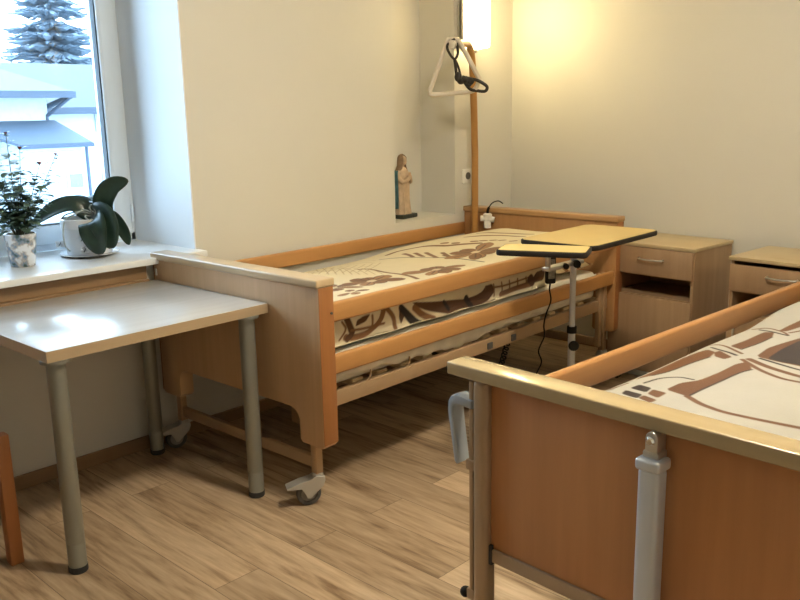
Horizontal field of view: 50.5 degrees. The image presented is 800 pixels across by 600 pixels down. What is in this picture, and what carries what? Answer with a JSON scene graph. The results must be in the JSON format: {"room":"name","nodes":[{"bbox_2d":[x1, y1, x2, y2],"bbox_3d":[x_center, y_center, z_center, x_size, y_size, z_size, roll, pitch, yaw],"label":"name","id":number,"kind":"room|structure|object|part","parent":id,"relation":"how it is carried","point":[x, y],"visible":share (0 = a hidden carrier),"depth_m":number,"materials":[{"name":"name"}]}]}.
{"room":"care facility","nodes":[
{"label":"care facility","id":0,"kind":"room"},
{"bbox_2d":[0,0,512,476],"bbox_3d":[-1.760,-0.537,3.157,0.661,2.750,6.800,11,17,43],"label":"wall","id":1,"kind":"structure","parent":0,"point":[300,114],"depth_m":3.93,"materials":[{"name":"beige paint"}]},
{"bbox_2d":[0,0,135,256],"bbox_3d":[-1.842,-0.906,3.354,0.100,1.530,1.590,11,17,43],"label":"window","id":2,"kind":"structure","parent":1,"relation":"attached to","point":[101,13],"depth_m":3.85,"materials":[{"name":"white plastic"}]},
{"bbox_2d":[0,239,207,288],"bbox_3d":[-1.609,-0.103,3.304,0.573,0.027,1.637,11,17,43],"label":"window sill","id":3,"kind":"structure","parent":1,"relation":"attached to","point":[50,266],"depth_m":3.42,"materials":[{"name":"white stone"}]},
{"bbox_2d":[0,131,61,267],"bbox_3d":[-1.520,-0.395,3.334,0.341,0.527,0.249,2,13,14],"label":"potted shrub","id":4,"kind":"object","parent":3,"relation":"on","point":[20,244],"visible":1,"depth_m":3.33,"materials":[{"name":"green plant"}]},
{"bbox_2d":[3,231,35,267],"bbox_3d":[-1.506,-0.201,3.377,0.120,0.130,0.120,11,17,43],"label":"pot","id":5,"kind":"object","parent":4,"relation":"attached to","point":[20,245],"depth_m":3.34,"materials":[{"name":"ceramic"}]},
{"bbox_2d":[33,176,130,257],"bbox_3d":[-1.307,-0.353,3.572,0.371,0.333,0.272,2,13,14],"label":"potted orchid","id":6,"kind":"object","parent":3,"relation":"on","point":[94,229],"visible":1,"depth_m":3.52,"materials":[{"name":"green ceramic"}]},
{"bbox_3d":[-1.327,-0.275,3.610,0.217,0.156,0.217,11,17,43],"label":"pot","id":7,"kind":"part","parent":6,"relation":"part of","materials":[{"name":"white ceramic"}]},
{"bbox_2d":[14,332,494,491],"bbox_3d":[-1.572,0.732,3.174,0.014,0.058,6.650,11,17,43],"label":"baseboard","id":8,"kind":"structure","parent":1,"relation":"attached to","point":[49,473],"depth_m":3.56,"materials":[{"name":"brown wood"}]},
{"bbox_2d":[394,154,417,218],"bbox_3d":[0.016,-0.647,4.812,0.117,0.361,0.144,8,15,35],"label":"statue","id":9,"kind":"object","parent":1,"relation":"on","point":[403,177],"visible":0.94,"depth_m":4.78,"materials":[{"name":"beige ceramic"}]},
{"bbox_2d":[462,169,471,183],"bbox_3d":[0.394,-0.728,4.986,0.014,0.084,0.084,11,17,43],"label":"wall socket","id":10,"kind":"object","parent":1,"relation":"attached to","point":[466,173],"visible":1,"depth_m":4.98,"materials":[{"name":"white plastic"}]},
{"bbox_2d":[457,0,489,52],"bbox_3d":[0.417,-1.550,4.730,0.171,0.334,0.157,11,17,43],"label":"wall sconce","id":11,"kind":"object","parent":1,"relation":"attached to","point":[473,15],"visible":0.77,"depth_m":4.67,"materials":[{"name":"glass"}]},
{"bbox_3d":[0.359,-1.573,4.780,0.013,0.180,0.100,11,17,43],"label":"wall plate","id":12,"kind":"part","parent":11,"relation":"part of","materials":[{"name":"metal"}]},
{"bbox_2d":[0,335,639,599],"bbox_3d":[-0.137,1.077,1.852,3.973,0.100,6.650,11,17,43],"label":"floor","id":13,"kind":"structure","parent":0,"point":[389,520],"depth_m":3.02,"materials":[{"name":"brown wood"}]},
{"bbox_2d":[0,432,24,565],"bbox_3d":[-1.545,0.441,2.634,0.451,0.860,0.477,11,17,43],"label":"chair","id":14,"kind":"object","parent":13,"relation":"on","point":[10,521],"visible":1,"depth_m":2.69,"materials":[{"name":"orange wood"}]},
{"bbox_2d":[0,280,267,574],"bbox_3d":[-1.017,0.393,3.091,0.745,0.735,0.824,10,17,42],"label":"table","id":15,"kind":"object","parent":13,"relation":"on","point":[57,330],"visible":0.98,"depth_m":2.92,"materials":[{"name":"white laminate"}]},
{"bbox_3d":[-1.026,0.506,2.612,0.090,0.678,0.090,10,17,42],"label":"leg","id":16,"kind":"part","parent":15,"relation":"part of","materials":[{"name":"grey metal"}]},
{"bbox_3d":[-1.040,0.300,3.539,0.090,0.678,0.090,10,17,42],"label":"leg","id":17,"kind":"part","parent":15,"relation":"part of","materials":[{"name":"grey metal"}]},
{"bbox_3d":[-0.546,0.384,3.117,0.090,0.678,0.090,10,17,42],"label":"leg","id":18,"kind":"part","parent":15,"relation":"part of","materials":[{"name":"grey metal"}]},
{"bbox_2d":[150,205,624,504],"bbox_3d":[0.047,0.102,4.036,1.034,0.849,2.237,10,17,41],"label":"bed","id":19,"kind":"object","parent":13,"relation":"on","point":[298,365],"visible":0.77,"depth_m":3.34,"materials":[{"name":"brown wood"}]},
{"bbox_3d":[-0.940,0.400,3.643,0.032,0.242,0.032,10,17,41],"label":"leg","id":20,"kind":"part","parent":19,"relation":"part of","materials":[{"name":"brown wood"}]},
{"bbox_3d":[-0.627,0.174,3.297,1.022,0.584,0.066,10,17,41],"label":"footboard","id":21,"kind":"part","parent":19,"relation":"part of","materials":[{"name":"brown wood"}]},
{"bbox_3d":[-0.197,0.347,3.783,0.080,0.230,0.702,10,17,41],"label":"lifting motor","id":22,"kind":"part","parent":19,"relation":"part of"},
{"bbox_3d":[-0.304,0.513,3.075,0.032,0.242,0.032,10,17,41],"label":"leg","id":23,"kind":"part","parent":19,"relation":"part of","materials":[{"name":"brown wood"}]},
{"bbox_3d":[-0.298,-0.259,4.325,0.025,0.072,2.015,10,17,41],"label":"rail","id":24,"kind":"part","parent":19,"relation":"part of","materials":[{"name":"brown wood"}]},
{"bbox_2d":[448,40,477,232],"bbox_3d":[0.355,-0.658,4.707,0.073,1.509,0.433,5,14,24],"label":"pole","id":25,"kind":"object","parent":19,"relation":"attached to","point":[452,43],"visible":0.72,"depth_m":4.79,"materials":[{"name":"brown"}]},
{"bbox_2d":[427,37,488,96],"bbox_3d":[0.300,-1.206,4.387,0.319,0.302,0.068,-1,13,0],"label":"grip","id":26,"kind":"object","parent":25,"relation":"hanging from","point":[467,81],"visible":1,"depth_m":4.39,"materials":[{"name":"beige plastic"}]},
{"bbox_2d":[335,270,595,382],"bbox_3d":[0.057,0.035,4.020,0.901,0.157,1.919,10,17,41],"label":"mattress","id":27,"kind":"object","parent":19,"relation":"on","point":[456,341],"visible":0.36,"depth_m":3.58,"materials":[{"name":"white fabric"}]},
{"bbox_2d":[303,228,547,348],"bbox_3d":[0.053,-0.137,3.970,0.893,0.197,1.897,10,17,41],"label":"duvet","id":28,"kind":"object","parent":27,"relation":"on","point":[416,262],"visible":0.59,"depth_m":3.67,"materials":[{"name":"fabric"}]},
{"bbox_3d":[0.430,-0.129,3.675,0.025,0.072,2.015,10,17,41],"label":"rail","id":29,"kind":"part","parent":19,"relation":"part of","materials":[{"name":"brown wood"}]},
{"bbox_3d":[0.434,0.056,3.716,0.025,0.072,2.015,10,17,41],"label":"rail","id":30,"kind":"part","parent":19,"relation":"part of","materials":[{"name":"brown wood"}]},
{"bbox_2d":[480,200,502,227],"bbox_3d":[0.530,-0.494,4.870,0.142,0.162,0.052,4,14,23],"label":"connector","id":31,"kind":"object","parent":19,"relation":"attached to","point":[487,217],"visible":1,"depth_m":4.87,"materials":[{"name":"white plastic"}]},
{"bbox_3d":[0.542,-0.530,4.848,0.110,0.082,0.017,7,15,34],"label":"cord","id":32,"kind":"part","parent":31,"relation":"part of","materials":[{"name":"black plastic"}]},
{"bbox_2d":[498,328,511,364],"bbox_3d":[0.447,0.340,3.979,0.032,0.347,0.394,6,15,30],"label":"coiled cable","id":33,"kind":"object","parent":19,"relation":"hanging from","point":[504,348],"visible":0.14,"depth_m":4.05,"materials":[{"name":"black plastic"}]},
{"bbox_3d":[0.769,-0.186,4.789,1.022,0.584,0.066,10,17,41],"label":"headboard","id":34,"kind":"part","parent":19,"relation":"part of","materials":[{"name":"brown wood"}]},
{"bbox_2d":[536,258,555,373],"bbox_3d":[0.599,0.164,3.899,0.240,0.767,0.065,-6,13,-21],"label":"remote","id":35,"kind":"object","parent":19,"relation":"hanging from","point":[550,277],"visible":0.52,"depth_m":3.86,"materials":[{"name":"black plastic"}]},
{"bbox_3d":[0.600,0.240,3.892,0.221,0.622,0.037,-8,14,-28],"label":"cord","id":36,"kind":"part","parent":35,"relation":"part of","materials":[{"name":"black plastic"}]},
{"bbox_3d":[1.038,0.054,4.434,0.026,0.390,0.030,10,17,41],"label":"guide post","id":37,"kind":"part","parent":19,"relation":"part of","materials":[{"name":"brown wood"}]},
{"bbox_3d":[1.090,0.153,4.564,0.032,0.242,0.032,10,17,41],"label":"leg","id":38,"kind":"part","parent":19,"relation":"part of","materials":[{"name":"brown wood"}]},
{"bbox_3d":[1.068,0.013,4.458,0.026,0.320,0.030,10,17,41],"label":"guide post","id":39,"kind":"part","parent":19,"relation":"part of","materials":[{"name":"brown wood"}]},
{"bbox_2d":[496,224,656,377],"bbox_3d":[0.845,0.134,3.655,0.663,0.920,1.543,11,17,43],"label":"table","id":40,"kind":"object","parent":13,"relation":"on","point":[577,243],"visible":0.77,"depth_m":3.49,"materials":[{"name":"yellow wood"}]},
{"bbox_3d":[0.713,-0.145,3.646,0.025,0.026,0.021,-1,13,-1],"label":"tilt knob","id":41,"kind":"part","parent":40,"relation":"part of","materials":[{"name":"black plastic"}]},
{"bbox_3d":[0.772,0.200,3.780,0.047,0.048,0.048,0,13,5],"label":"height knob","id":42,"kind":"part","parent":40,"relation":"part of","materials":[{"name":"black plastic"}]},
{"bbox_3d":[0.773,-0.158,3.707,0.033,0.034,0.024,-1,13,2],"label":"tilt knob","id":43,"kind":"part","parent":40,"relation":"part of","materials":[{"name":"black plastic"}]},
{"bbox_2d":[521,231,656,250],"bbox_3d":[0.800,-0.265,3.560,0.370,0.020,0.572,11,17,43],"label":"tray","id":44,"kind":"object","parent":40,"relation":"on","point":[598,240],"depth_m":3.46,"materials":[{"name":"yellow wood"}]},
{"bbox_3d":[1.098,0.457,4.064,0.553,0.022,0.728,11,17,43],"label":"frame","id":45,"kind":"part","parent":40,"relation":"part of","materials":[{"name":"black metal"}]},
{"bbox_2d":[447,281,799,599],"bbox_3d":[1.227,0.452,2.370,2.147,0.841,1.079,-13,17,-42],"label":"bed","id":46,"kind":"object","parent":13,"relation":"on","point":[579,491],"visible":0.94,"depth_m":1.71,"materials":[{"name":"brown wood"}]},
{"bbox_3d":[0.159,0.709,2.063,0.027,0.028,0.027,-13,17,-42],"label":"knob","id":47,"kind":"part","parent":46,"relation":"part of","materials":[{"name":"black plastic"}]},
{"bbox_3d":[0.197,0.515,1.977,0.042,0.693,0.043,-13,17,-42],"label":"post","id":48,"kind":"part","parent":46,"relation":"part of","materials":[{"name":"brown wood"}]},
{"bbox_3d":[0.494,0.434,1.650,0.018,0.407,0.810,-13,17,-42],"label":"foot panel","id":49,"kind":"part","parent":46,"relation":"part of","materials":[{"name":"brown wood"}]},
{"bbox_3d":[0.928,0.094,2.628,1.996,0.072,0.025,-13,17,-42],"label":"rail","id":50,"kind":"part","parent":46,"relation":"part of","materials":[{"name":"brown wood"}]},
{"bbox_3d":[1.234,0.372,2.362,1.980,0.144,0.800,-13,17,-42],"label":"mattress","id":51,"kind":"object","parent":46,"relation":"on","visible":0},
{"bbox_2d":[606,301,799,439],"bbox_3d":[1.213,0.218,2.299,1.915,0.182,0.813,-13,17,-42],"label":"duvet","id":52,"kind":"object","parent":51,"relation":"on","point":[750,378],"visible":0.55,"depth_m":2.14,"materials":[{"name":"fabric"}]},
{"bbox_2d":[607,233,732,371],"bbox_3d":[1.406,0.041,4.484,0.419,0.720,0.487,-12,17,-41],"label":"nightstand","id":53,"kind":"object","parent":13,"relation":"on","point":[669,281],"visible":0.51,"depth_m":4.34,"materials":[{"name":"brown wood"}]},
{"bbox_3d":[1.281,0.178,4.395,0.017,0.396,0.469,-12,17,-41],"label":"door","id":54,"kind":"part","parent":53,"relation":"part of","materials":[{"name":"brown wood"}]},
{"bbox_3d":[1.264,-0.203,4.287,0.031,0.013,0.148,-12,17,-41],"label":"handle","id":55,"kind":"part","parent":53,"relation":"part of","materials":[{"name":"metal"}]},
{"bbox_3d":[1.273,-0.195,4.312,0.017,0.140,0.469,-12,17,-41],"label":"drawer","id":56,"kind":"part","parent":53,"relation":"part of","materials":[{"name":"brown wood"}]},
{"bbox_2d":[726,246,799,337],"bbox_3d":[1.832,0.152,3.948,0.434,0.718,0.487,-12,17,-41],"label":"nightstand","id":57,"kind":"object","parent":13,"relation":"on","point":[754,273],"visible":0.38,"depth_m":3.88,"materials":[{"name":"brown wood"}]},
{"bbox_3d":[1.701,0.290,3.854,0.017,0.394,0.469,-12,17,-41],"label":"door","id":58,"kind":"part","parent":57,"relation":"part of","materials":[{"name":"brown wood"}]},
{"bbox_3d":[1.694,-0.074,3.773,0.017,0.124,0.469,-12,17,-41],"label":"drawer","id":59,"kind":"part","parent":57,"relation":"part of","materials":[{"name":"brown wood"}]},
{"bbox_3d":[1.684,-0.090,3.747,0.031,0.013,0.148,-12,17,-41],"label":"handle","id":60,"kind":"part","parent":57,"relation":"part of","materials":[{"name":"metal"}]},
{"bbox_2d":[511,0,799,338],"bbox_3d":[2.235,-0.786,3.907,4.123,2.750,0.150,11,17,43],"label":"wall","id":61,"kind":"structure","parent":0,"point":[678,117],"depth_m":4.56,"materials":[{"name":"beige paint"}]},
{"bbox_2d":[534,329,606,348],"bbox_3d":[2.154,0.435,4.165,3.959,0.058,0.014,11,17,43],"label":"baseboard","id":62,"kind":"structure","parent":61,"relation":"attached to","point":[553,329],"depth_m":5.15,"materials":[{"name":"brown wood"}]},
{"label":"outside","id":63,"kind":"structure","parent":0,"visible":0},
{"bbox_3d":[-26.842,-4.937,46.416,87.000,0.200,110.000,11,17,43],"label":"ground","id":64,"kind":"structure","parent":63,"visible":0},
{"bbox_2d":[0,0,92,64],"bbox_3d":[-18.760,-13.434,45.403,8.824,16.500,8.545,11,17,43],"label":"conifer","id":65,"kind":"object","parent":64,"relation":"on","point":[49,40],"visible":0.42,"depth_m":44.38,"materials":[{"name":"grey plant"}]},
{"bbox_2d":[0,62,103,256],"bbox_3d":[-14.619,-5.532,31.809,14.300,6.800,23.500,11,17,43],"label":"house","id":66,"kind":"structure","parent":64,"relation":"on","point":[46,109],"depth_m":27.09,"materials":[{"name":"stone"}]}
]}

